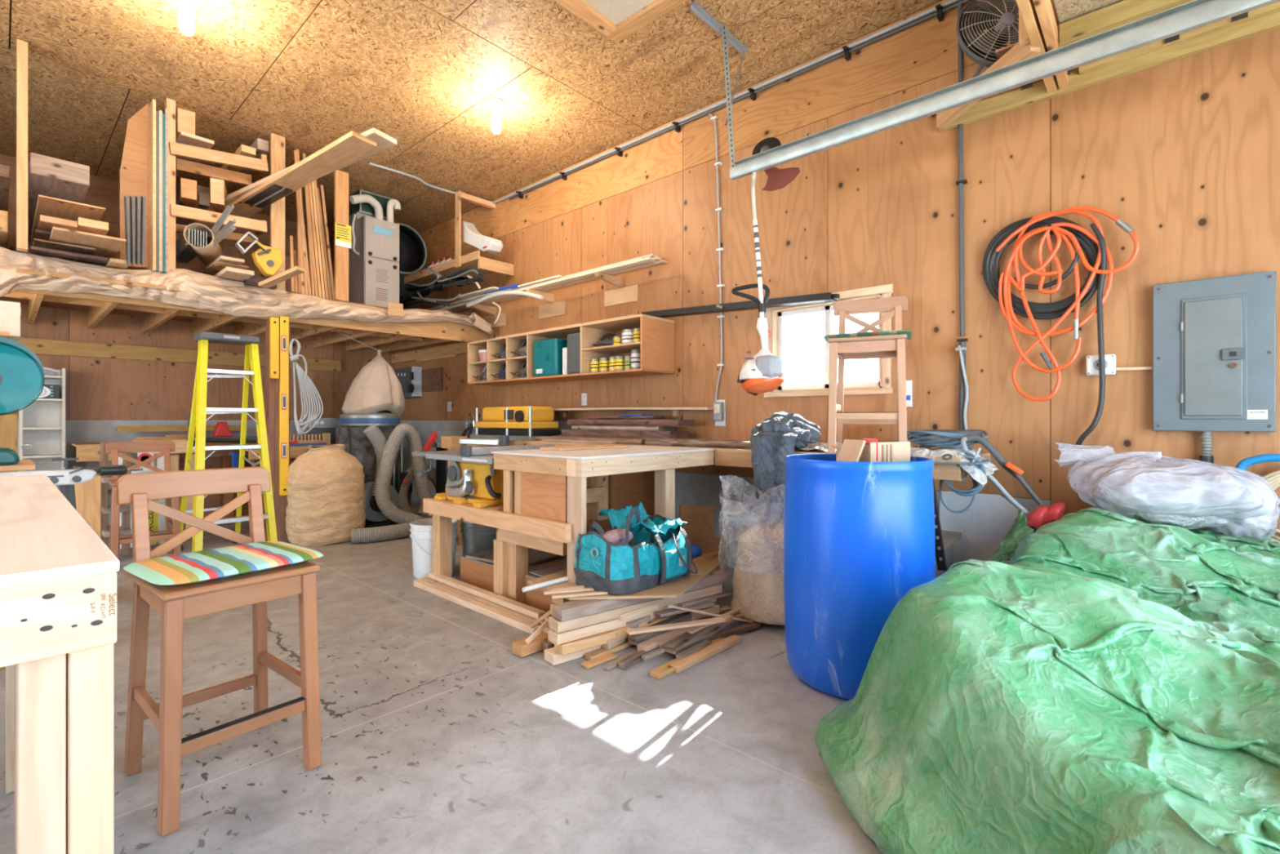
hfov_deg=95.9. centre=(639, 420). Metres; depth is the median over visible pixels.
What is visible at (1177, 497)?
plastic bag
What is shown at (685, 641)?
wood offcut
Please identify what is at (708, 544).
scrap
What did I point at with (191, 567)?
seat cushion
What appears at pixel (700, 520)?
scrap
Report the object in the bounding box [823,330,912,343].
seat cushion
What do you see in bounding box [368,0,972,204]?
conduit
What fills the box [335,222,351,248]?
energy label
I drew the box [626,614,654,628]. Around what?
wood offcut
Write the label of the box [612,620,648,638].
wood offcut
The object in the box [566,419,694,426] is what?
plank
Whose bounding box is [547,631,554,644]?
lumber offcut
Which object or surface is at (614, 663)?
wood offcut
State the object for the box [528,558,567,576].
sheet
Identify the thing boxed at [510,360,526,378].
saw
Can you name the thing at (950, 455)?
grommet
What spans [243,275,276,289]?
block
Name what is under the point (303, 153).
trim
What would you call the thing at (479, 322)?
roll
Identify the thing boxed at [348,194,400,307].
furnace
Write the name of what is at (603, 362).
can
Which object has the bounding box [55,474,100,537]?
wooden board
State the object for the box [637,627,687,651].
wood offcut
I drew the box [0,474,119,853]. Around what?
workbench
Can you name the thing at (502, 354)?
power tool
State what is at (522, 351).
jigsaw
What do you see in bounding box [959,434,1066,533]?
cordless tiller
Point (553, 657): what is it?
lumber offcut
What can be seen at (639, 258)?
trim
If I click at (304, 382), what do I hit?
cable hank
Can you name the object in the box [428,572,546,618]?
strip
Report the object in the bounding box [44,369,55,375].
plastic bundle
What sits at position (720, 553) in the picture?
wood offcut
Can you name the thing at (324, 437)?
rack
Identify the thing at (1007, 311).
hose
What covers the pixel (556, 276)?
trim
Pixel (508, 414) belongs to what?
grille
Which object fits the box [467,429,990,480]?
bench
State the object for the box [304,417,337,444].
radio
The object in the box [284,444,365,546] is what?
sack
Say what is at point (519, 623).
strip
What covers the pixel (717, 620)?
wood offcut
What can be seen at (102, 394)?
wall
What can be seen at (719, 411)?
electrical outlet box
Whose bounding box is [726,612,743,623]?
wood offcut
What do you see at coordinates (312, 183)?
trim
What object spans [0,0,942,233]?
ceiling
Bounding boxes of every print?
[336,223,349,239]
[622,334,632,339]
[631,356,639,363]
[753,231,759,238]
[754,241,759,248]
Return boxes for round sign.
[38,386,50,397]
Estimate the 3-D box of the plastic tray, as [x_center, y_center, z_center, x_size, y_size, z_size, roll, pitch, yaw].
[1.513,0.202,2.883,0.370,0.005,0.330,0,0,42]
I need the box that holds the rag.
[690,544,702,557]
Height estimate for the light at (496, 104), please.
0.243 m
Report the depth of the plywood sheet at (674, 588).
2.79 m
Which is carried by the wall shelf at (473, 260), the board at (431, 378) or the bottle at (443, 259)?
the bottle at (443, 259)
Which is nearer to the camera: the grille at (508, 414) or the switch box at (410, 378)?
the grille at (508, 414)
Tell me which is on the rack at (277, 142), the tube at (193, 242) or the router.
the tube at (193, 242)
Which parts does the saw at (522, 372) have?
cord, plate, handle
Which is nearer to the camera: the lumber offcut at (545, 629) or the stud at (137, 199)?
the lumber offcut at (545, 629)
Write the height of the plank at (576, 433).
0.094 m
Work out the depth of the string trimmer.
3.46 m
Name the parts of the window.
frame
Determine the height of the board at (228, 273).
0.033 m
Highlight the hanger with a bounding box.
[721,24,744,180]
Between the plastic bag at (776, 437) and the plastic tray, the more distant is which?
the plastic bag at (776, 437)
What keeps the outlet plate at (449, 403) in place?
attached to the wall at (1185, 152)
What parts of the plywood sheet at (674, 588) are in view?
thin slat, thin slat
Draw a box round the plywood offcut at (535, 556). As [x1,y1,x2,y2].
[465,547,565,566]
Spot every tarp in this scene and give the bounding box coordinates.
[813,507,1279,853]
[910,447,999,486]
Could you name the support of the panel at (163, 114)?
on the mezzanine
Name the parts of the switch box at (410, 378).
lever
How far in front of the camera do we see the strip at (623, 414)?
4.65 m
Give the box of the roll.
[467,312,493,334]
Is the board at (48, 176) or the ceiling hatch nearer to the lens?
the ceiling hatch
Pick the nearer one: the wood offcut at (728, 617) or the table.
the wood offcut at (728, 617)
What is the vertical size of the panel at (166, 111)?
1.214 m
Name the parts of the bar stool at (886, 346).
leg, leg, post, seat, rail, leg, post, leg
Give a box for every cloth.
[601,528,633,543]
[800,441,919,452]
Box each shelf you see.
[0,330,9,338]
[107,488,111,495]
[404,191,514,284]
[467,314,674,386]
[553,407,714,417]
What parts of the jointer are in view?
red lever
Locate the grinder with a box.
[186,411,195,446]
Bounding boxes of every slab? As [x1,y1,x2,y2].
[0,246,482,330]
[644,438,825,451]
[688,438,827,443]
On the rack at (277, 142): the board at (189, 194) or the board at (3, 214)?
the board at (189, 194)
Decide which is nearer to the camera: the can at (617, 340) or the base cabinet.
the base cabinet
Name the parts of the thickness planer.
cord, infeed plate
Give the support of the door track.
attached to the hanger
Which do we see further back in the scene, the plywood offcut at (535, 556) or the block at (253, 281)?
the block at (253, 281)
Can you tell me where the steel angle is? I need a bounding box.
[641,292,839,317]
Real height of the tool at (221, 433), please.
0.216 m
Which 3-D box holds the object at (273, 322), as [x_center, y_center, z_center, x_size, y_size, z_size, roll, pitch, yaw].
[-3.102,-0.611,4.894,0.036,0.516,0.062,0,0,42]
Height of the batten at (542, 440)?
0.019 m
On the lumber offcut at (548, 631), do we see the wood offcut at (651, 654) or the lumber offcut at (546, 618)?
the lumber offcut at (546, 618)
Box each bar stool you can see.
[106,440,181,559]
[116,466,321,836]
[827,295,907,453]
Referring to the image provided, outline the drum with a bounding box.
[783,453,935,699]
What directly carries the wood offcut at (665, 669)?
on the floor
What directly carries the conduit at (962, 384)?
attached to the wall at (1185, 152)
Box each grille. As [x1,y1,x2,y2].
[244,184,293,208]
[504,409,514,419]
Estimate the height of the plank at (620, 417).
0.029 m
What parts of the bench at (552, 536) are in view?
leg, rail, leg, rail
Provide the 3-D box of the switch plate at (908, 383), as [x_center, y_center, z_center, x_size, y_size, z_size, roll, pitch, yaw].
[1.622,-0.161,3.507,0.060,0.160,0.016,0,0,42]
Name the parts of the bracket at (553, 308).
arm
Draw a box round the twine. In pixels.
[492,302,501,324]
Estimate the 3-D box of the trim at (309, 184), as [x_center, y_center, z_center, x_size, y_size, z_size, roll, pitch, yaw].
[-2.983,-1.736,5.276,0.195,1.258,0.024,0,0,26]
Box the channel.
[690,1,749,57]
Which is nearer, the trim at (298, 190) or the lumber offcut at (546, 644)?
the lumber offcut at (546, 644)
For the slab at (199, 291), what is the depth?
4.43 m
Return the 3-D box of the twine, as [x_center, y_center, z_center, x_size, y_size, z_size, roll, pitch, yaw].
[-1.448,-1.089,5.826,0.140,0.228,0.016,0,0,42]
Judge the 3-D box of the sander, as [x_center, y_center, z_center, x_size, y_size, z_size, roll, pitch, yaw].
[-1.587,-0.494,6.039,0.234,0.189,0.256,0,0,42]
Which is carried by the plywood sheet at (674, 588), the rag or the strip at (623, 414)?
the rag
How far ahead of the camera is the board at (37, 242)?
3.94 m
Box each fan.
[395,222,426,309]
[955,0,1018,78]
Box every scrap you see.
[679,504,714,536]
[684,534,720,566]
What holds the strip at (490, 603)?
on the floor
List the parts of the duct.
edge trim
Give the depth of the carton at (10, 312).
3.52 m
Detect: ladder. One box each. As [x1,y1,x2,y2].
[118,452,166,548]
[173,331,277,551]
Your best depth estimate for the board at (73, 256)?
3.96 m
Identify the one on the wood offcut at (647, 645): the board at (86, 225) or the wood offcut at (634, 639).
the wood offcut at (634, 639)
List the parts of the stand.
rail, leg, leg, lock lever, handle, spring rod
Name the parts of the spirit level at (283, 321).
vial plate, vial plate, vial plate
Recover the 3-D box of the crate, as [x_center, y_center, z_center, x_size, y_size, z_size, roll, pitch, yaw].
[-0.553,0.981,3.623,1.170,0.178,0.585,0,0,42]
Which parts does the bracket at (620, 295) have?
arm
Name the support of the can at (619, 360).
on the cubby shelf at (655, 345)
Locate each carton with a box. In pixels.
[0,300,20,341]
[862,438,877,461]
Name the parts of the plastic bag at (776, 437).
trouser leg, trouser leg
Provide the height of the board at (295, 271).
0.150 m
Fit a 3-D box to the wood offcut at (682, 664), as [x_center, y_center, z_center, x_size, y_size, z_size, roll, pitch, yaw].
[0.308,1.055,2.621,0.045,0.026,0.482,0,0,43]
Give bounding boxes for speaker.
[42,384,60,398]
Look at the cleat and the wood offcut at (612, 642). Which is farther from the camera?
the cleat
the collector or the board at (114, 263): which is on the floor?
the collector
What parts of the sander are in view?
cord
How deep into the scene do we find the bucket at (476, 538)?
4.02 m
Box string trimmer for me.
[731,137,799,395]
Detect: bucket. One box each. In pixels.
[409,518,457,578]
[459,520,496,555]
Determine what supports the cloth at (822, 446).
on the bench at (735, 457)
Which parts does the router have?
cord, plate, handle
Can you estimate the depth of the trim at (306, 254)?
5.15 m
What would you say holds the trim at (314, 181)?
on the mezzanine
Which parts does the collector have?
hanging cord, motor, plate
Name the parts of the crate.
panel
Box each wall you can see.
[0,154,394,524]
[394,0,1279,562]
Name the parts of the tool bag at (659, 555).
handle, handle, cord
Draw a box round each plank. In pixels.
[223,130,377,217]
[225,127,396,204]
[535,435,648,444]
[560,429,688,438]
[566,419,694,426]
[571,426,675,431]
[583,415,665,419]
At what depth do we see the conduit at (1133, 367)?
2.79 m
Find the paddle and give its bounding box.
[462,221,502,253]
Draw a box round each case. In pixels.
[533,337,567,377]
[562,347,568,374]
[567,332,580,373]
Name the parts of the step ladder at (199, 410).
rail, rail, rail, rail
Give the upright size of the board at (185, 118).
0.285 m
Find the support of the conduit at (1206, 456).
attached to the electrical panel at (1214, 340)
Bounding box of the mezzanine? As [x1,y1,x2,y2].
[0,289,488,363]
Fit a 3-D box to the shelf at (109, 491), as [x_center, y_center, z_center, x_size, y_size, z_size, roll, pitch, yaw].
[-4.551,0.710,6.453,0.400,0.020,2.300,0,0,42]
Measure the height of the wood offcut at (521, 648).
0.050 m
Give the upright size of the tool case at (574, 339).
0.355 m
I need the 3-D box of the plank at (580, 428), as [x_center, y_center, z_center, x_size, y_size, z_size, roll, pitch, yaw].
[-0.175,0.067,4.812,1.000,0.034,0.242,0,0,42]
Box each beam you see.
[116,425,240,431]
[136,435,188,439]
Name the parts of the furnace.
door, door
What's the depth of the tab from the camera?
5.54 m
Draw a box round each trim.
[289,235,294,292]
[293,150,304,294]
[293,249,297,293]
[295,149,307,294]
[297,189,301,293]
[302,152,315,296]
[302,213,311,295]
[305,157,318,297]
[308,182,321,297]
[311,181,324,298]
[313,179,328,298]
[317,187,332,299]
[320,185,333,299]
[426,275,562,310]
[433,257,644,310]
[438,257,654,311]
[448,260,655,311]
[452,259,668,313]
[563,253,657,276]
[652,256,661,261]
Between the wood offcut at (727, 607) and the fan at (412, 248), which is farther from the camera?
the fan at (412, 248)
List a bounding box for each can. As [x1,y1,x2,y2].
[590,358,599,372]
[599,357,608,371]
[608,356,614,370]
[613,335,622,344]
[614,355,624,370]
[622,328,633,343]
[624,355,631,369]
[631,349,639,368]
[632,328,639,342]
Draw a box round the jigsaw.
[510,338,526,357]
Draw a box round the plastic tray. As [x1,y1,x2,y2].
[933,459,992,464]
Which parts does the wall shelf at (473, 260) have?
rail, rail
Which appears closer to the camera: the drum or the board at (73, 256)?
the drum
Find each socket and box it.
[180,0,199,6]
[488,97,504,111]
[1093,359,1107,370]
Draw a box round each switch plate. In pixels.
[489,467,495,475]
[906,380,912,406]
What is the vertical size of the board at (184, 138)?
0.027 m
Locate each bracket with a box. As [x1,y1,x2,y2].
[471,303,506,328]
[525,288,565,319]
[594,271,638,306]
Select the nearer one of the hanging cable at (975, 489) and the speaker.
the hanging cable at (975, 489)
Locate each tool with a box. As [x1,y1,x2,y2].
[205,422,257,443]
[235,231,282,276]
[490,342,506,359]
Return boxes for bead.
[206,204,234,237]
[208,225,235,247]
[209,218,236,242]
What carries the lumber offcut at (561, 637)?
on the lumber offcut at (601, 638)
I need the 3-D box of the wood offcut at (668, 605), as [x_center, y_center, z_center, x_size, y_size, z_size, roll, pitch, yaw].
[0.357,0.970,2.886,0.479,0.150,0.012,0,0,-22]
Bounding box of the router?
[490,362,506,380]
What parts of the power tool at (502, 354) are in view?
cord, handle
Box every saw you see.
[0,337,44,465]
[411,444,555,507]
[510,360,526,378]
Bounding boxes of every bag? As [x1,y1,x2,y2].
[573,502,697,595]
[730,522,784,625]
[750,411,820,502]
[1063,444,1279,537]
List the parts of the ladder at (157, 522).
rail, rail, rail, rail, rail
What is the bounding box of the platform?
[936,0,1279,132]
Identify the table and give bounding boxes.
[132,439,195,533]
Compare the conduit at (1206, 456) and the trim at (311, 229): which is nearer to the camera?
the conduit at (1206, 456)
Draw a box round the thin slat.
[551,585,584,591]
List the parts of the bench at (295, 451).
leg, rail, blue tool strip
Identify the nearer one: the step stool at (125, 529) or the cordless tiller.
the cordless tiller
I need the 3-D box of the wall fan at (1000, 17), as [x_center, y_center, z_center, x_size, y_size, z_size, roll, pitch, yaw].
[1.879,-1.995,3.014,0.416,0.436,0.356,0,0,25]
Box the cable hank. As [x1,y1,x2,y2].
[288,338,323,435]
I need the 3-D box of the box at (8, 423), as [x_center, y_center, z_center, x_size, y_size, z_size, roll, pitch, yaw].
[-2.978,0.523,2.409,0.270,1.094,0.530,0,0,42]
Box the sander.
[472,364,486,382]
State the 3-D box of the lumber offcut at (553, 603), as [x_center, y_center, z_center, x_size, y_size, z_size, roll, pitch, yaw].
[-0.006,0.901,3.027,1.003,0.046,0.100,0,0,-39]
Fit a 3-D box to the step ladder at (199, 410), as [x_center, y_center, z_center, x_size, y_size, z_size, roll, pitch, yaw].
[-3.321,0.212,4.569,1.040,1.728,0.540,0,0,42]
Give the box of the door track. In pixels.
[729,0,1279,180]
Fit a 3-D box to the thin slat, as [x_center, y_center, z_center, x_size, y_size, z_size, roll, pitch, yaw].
[-0.286,0.802,2.775,0.284,0.008,0.022,0,0,-25]
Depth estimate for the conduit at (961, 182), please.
3.29 m
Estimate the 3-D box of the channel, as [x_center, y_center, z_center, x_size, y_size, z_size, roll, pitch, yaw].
[0.510,-2.432,3.604,0.039,0.031,0.596,0,0,42]
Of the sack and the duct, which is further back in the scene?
the duct
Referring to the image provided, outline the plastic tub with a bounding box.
[478,349,486,361]
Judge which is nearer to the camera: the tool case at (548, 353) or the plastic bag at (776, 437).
the plastic bag at (776, 437)
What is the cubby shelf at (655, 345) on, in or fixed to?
attached to the wall at (1185, 152)
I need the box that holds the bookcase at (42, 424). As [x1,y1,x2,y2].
[18,366,65,471]
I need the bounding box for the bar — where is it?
[289,440,297,443]
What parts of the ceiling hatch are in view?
panel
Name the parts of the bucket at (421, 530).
handle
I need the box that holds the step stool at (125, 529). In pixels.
[99,442,131,555]
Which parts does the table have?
leg, leg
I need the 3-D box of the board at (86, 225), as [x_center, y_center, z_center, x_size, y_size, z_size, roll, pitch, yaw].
[-4.614,-1.351,4.739,2.300,0.055,0.152,0,0,42]
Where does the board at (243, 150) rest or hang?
on the rack at (277, 142)
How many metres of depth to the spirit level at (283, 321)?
4.93 m
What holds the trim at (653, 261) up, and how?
attached to the wall at (1185, 152)
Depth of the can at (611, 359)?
4.75 m
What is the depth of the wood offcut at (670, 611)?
2.85 m
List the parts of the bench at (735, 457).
dark cord, cable coil, wall rail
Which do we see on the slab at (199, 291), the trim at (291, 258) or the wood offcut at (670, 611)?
the trim at (291, 258)
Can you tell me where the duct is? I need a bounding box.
[348,189,394,223]
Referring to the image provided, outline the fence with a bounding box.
[441,435,509,545]
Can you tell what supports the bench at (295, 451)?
on the floor
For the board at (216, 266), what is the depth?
4.61 m
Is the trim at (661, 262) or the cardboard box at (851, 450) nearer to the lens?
the cardboard box at (851, 450)
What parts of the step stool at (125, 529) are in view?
rail, rail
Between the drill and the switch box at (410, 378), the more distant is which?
the switch box at (410, 378)
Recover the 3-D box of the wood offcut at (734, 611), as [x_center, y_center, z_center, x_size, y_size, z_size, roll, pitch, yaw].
[0.393,0.993,2.885,0.029,0.017,0.479,0,0,42]
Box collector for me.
[336,331,412,528]
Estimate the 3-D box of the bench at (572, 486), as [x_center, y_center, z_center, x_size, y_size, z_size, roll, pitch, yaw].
[-0.194,0.618,3.495,0.775,0.905,1.135,0,0,42]
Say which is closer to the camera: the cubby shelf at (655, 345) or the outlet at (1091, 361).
the outlet at (1091, 361)
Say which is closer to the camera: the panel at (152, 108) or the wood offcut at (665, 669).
the wood offcut at (665, 669)
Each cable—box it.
[697,108,724,402]
[938,447,986,513]
[955,345,968,429]
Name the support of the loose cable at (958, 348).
attached to the conduit at (962, 384)
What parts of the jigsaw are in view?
cord, handle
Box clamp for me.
[229,452,239,467]
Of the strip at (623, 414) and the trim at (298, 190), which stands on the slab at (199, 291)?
the trim at (298, 190)
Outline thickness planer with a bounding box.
[461,405,560,440]
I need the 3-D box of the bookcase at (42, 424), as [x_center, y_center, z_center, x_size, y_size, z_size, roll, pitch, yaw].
[-5.613,0.281,5.415,0.270,1.578,0.298,0,0,42]
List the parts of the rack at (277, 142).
post, post, rail, rail, post, post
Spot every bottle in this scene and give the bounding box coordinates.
[439,257,445,263]
[445,255,452,262]
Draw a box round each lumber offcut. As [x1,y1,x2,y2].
[540,620,550,633]
[541,639,554,651]
[544,615,715,665]
[545,616,551,629]
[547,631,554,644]
[549,583,722,632]
[549,598,716,644]
[550,603,556,613]
[551,568,730,621]
[552,566,719,604]
[554,604,719,654]
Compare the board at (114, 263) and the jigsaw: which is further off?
the jigsaw
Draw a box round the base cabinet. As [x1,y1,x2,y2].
[935,529,961,577]
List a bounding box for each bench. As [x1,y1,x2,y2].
[69,436,337,524]
[238,442,334,532]
[422,497,571,597]
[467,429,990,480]
[490,444,714,604]
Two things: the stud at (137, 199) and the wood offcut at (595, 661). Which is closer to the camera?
the wood offcut at (595, 661)
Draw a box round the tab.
[387,302,403,316]
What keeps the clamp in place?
hanging from the bench at (295, 451)
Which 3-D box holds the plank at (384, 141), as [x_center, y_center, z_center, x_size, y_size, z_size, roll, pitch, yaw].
[-2.701,-1.948,4.575,1.941,0.227,0.200,0,0,26]
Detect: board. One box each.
[0,164,9,211]
[0,209,8,248]
[14,337,341,372]
[27,152,89,242]
[28,195,105,253]
[29,245,108,266]
[31,228,51,245]
[32,238,96,255]
[37,214,77,231]
[48,226,126,260]
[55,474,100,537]
[75,217,108,235]
[105,257,129,269]
[175,131,214,178]
[175,182,209,225]
[176,107,195,137]
[180,177,199,208]
[198,255,244,272]
[200,261,248,275]
[209,177,227,213]
[213,266,254,281]
[221,144,255,186]
[231,137,268,183]
[257,266,304,288]
[421,367,442,391]
[456,286,498,299]
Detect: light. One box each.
[178,0,199,35]
[488,97,504,133]
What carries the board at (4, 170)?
on the board at (3, 214)
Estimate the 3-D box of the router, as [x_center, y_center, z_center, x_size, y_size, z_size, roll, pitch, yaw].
[-1.342,-0.494,5.819,0.234,0.189,0.256,0,0,42]
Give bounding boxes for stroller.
[399,267,484,307]
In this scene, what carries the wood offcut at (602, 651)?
on the floor
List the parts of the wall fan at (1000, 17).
tilt rod, motor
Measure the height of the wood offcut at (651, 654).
0.033 m
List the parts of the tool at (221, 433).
plate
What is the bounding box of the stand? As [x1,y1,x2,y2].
[0,457,142,510]
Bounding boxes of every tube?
[175,222,225,266]
[466,275,480,288]
[480,284,519,294]
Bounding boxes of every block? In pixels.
[164,434,195,439]
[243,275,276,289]
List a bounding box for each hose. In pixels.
[351,423,435,543]
[982,216,1106,450]
[995,205,1139,401]
[1235,453,1279,534]
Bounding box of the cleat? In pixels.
[417,354,458,361]
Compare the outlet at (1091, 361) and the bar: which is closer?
the outlet at (1091, 361)
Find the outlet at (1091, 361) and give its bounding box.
[1085,354,1115,375]
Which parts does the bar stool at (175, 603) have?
leg, post, leg, rail, seat, post, leg, leg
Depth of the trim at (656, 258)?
4.59 m
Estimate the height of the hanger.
0.973 m
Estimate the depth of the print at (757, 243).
3.49 m
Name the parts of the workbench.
leg, leg, leg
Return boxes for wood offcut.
[512,631,547,657]
[524,616,551,644]
[529,609,551,628]
[580,652,617,668]
[584,639,632,659]
[600,637,628,648]
[603,648,638,670]
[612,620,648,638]
[617,603,661,621]
[617,646,659,669]
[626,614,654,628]
[626,617,725,635]
[627,612,692,645]
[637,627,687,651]
[641,647,665,660]
[649,636,724,679]
[654,600,715,617]
[654,613,733,648]
[662,621,726,654]
[667,604,752,622]
[670,634,741,673]
[675,639,711,659]
[677,590,732,607]
[687,608,740,633]
[691,550,725,561]
[697,622,759,643]
[719,604,731,612]
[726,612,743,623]
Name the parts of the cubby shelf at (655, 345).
panel, shelf, panel, panel, panel, shelf, panel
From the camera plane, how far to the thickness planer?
5.25 m
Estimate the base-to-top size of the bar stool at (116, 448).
0.906 m
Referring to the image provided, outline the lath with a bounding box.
[495,314,635,337]
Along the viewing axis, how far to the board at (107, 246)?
3.90 m
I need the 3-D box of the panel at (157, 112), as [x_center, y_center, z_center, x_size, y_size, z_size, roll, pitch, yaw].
[-4.233,-1.694,4.864,1.800,1.175,0.018,0,0,42]
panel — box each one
[119,98,155,271]
[154,111,159,271]
[158,110,162,271]
[160,113,165,272]
[162,108,168,272]
[1152,271,1275,431]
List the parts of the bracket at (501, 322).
arm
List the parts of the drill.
cord, handle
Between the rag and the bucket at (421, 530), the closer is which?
the rag
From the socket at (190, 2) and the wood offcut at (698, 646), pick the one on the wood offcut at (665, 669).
the wood offcut at (698, 646)
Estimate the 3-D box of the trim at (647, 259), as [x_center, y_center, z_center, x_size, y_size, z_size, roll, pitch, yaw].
[-1.372,-1.265,5.837,3.950,0.018,0.060,0,0,42]
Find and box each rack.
[16,39,348,302]
[289,432,330,444]
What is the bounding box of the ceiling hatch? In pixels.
[553,0,687,43]
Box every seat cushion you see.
[123,541,324,585]
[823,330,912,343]
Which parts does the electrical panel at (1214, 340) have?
door, door frame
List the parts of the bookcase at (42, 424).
panel, shelf, shelf, shelf, shelf, panel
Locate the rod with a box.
[521,576,568,591]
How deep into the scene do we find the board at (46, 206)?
4.10 m
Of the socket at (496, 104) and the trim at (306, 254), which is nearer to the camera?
the socket at (496, 104)
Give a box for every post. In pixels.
[265,319,289,543]
[933,479,946,570]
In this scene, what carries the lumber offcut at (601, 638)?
on the lumber offcut at (553, 657)
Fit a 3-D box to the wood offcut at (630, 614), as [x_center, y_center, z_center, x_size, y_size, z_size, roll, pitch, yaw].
[0.087,0.910,2.877,0.525,0.050,0.075,0,0,-40]
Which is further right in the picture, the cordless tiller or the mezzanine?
the cordless tiller
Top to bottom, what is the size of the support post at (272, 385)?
1.923 m
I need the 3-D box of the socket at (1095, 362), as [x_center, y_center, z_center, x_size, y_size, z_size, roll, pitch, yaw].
[2.276,-0.274,2.850,0.056,0.056,0.008,0,0,42]
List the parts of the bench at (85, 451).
rail, leg, panel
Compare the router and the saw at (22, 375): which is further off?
the router
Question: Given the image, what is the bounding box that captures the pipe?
[466,290,543,307]
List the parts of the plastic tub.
lid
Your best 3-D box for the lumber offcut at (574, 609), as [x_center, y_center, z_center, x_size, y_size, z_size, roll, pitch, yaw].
[0.049,0.849,2.849,1.039,0.050,0.090,0,0,-37]
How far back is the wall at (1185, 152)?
3.45 m
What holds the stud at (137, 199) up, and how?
on the mezzanine
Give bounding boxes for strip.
[413,578,540,634]
[419,577,540,625]
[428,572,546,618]
[622,413,653,415]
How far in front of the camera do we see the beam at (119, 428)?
6.03 m
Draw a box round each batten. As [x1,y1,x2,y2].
[16,267,180,291]
[541,439,616,444]
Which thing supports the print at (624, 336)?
attached to the can at (627, 334)
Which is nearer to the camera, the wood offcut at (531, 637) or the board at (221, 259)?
the wood offcut at (531, 637)
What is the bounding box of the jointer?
[422,430,467,493]
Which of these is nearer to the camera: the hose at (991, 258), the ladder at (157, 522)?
the hose at (991, 258)
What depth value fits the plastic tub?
5.96 m
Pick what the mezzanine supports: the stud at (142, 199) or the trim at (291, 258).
the stud at (142, 199)
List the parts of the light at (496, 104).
bulb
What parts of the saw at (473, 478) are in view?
lock knob, dial plate, rail, handle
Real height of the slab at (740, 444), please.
0.044 m
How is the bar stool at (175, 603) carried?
on the floor
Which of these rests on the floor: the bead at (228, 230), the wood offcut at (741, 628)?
the wood offcut at (741, 628)
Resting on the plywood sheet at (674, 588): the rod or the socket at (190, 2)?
the rod
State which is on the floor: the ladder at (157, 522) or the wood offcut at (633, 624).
the ladder at (157, 522)
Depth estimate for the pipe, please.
5.71 m
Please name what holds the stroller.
on the mezzanine
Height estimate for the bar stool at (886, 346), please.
0.906 m
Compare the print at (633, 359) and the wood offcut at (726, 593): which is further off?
the print at (633, 359)
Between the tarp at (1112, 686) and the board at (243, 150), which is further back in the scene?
the board at (243, 150)
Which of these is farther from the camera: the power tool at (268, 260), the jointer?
the jointer
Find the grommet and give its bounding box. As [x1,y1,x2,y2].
[942,453,952,460]
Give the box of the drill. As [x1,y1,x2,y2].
[592,333,616,346]
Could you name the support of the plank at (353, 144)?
on the rack at (277, 142)
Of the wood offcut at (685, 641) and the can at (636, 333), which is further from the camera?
the can at (636, 333)
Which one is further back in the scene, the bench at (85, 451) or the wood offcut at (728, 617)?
the bench at (85, 451)
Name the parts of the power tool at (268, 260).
guide frame, guide frame, guide frame, guide frame, yellow arm, knob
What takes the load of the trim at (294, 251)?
on the slab at (199, 291)
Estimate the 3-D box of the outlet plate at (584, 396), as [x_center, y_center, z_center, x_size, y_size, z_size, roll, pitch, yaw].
[-0.526,-0.197,5.443,0.070,0.115,0.015,0,0,42]
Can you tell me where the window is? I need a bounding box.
[764,284,893,397]
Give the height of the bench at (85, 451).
0.850 m
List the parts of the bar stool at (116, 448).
leg, seat, post, leg, rail, post, leg, leg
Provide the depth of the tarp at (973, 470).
2.81 m
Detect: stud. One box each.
[124,195,130,266]
[129,195,135,266]
[135,195,140,266]
[140,195,145,266]
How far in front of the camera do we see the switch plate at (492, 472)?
3.51 m
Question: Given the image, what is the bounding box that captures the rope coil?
[1244,470,1279,543]
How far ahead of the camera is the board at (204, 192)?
5.04 m
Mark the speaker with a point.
(55, 389)
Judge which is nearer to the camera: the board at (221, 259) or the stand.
the stand
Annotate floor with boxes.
[0,499,882,853]
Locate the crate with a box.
[460,552,567,614]
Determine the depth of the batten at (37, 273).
4.04 m
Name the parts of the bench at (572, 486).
leg, panel, leg, panel, ply strip, rail, leg, panel, leg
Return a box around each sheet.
[120,102,148,267]
[528,554,728,599]
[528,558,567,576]
[939,490,1017,564]
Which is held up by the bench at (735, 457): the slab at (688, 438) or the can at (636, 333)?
the slab at (688, 438)
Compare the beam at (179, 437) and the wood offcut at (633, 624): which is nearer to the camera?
the wood offcut at (633, 624)
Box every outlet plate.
[447,401,451,411]
[581,393,586,405]
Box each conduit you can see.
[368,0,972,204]
[955,0,968,342]
[958,342,965,430]
[1115,366,1151,370]
[1199,431,1213,474]
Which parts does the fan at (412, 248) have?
plate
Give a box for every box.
[0,414,17,669]
[394,366,422,398]
[713,400,725,426]
[831,439,910,462]
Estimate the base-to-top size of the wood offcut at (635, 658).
0.031 m

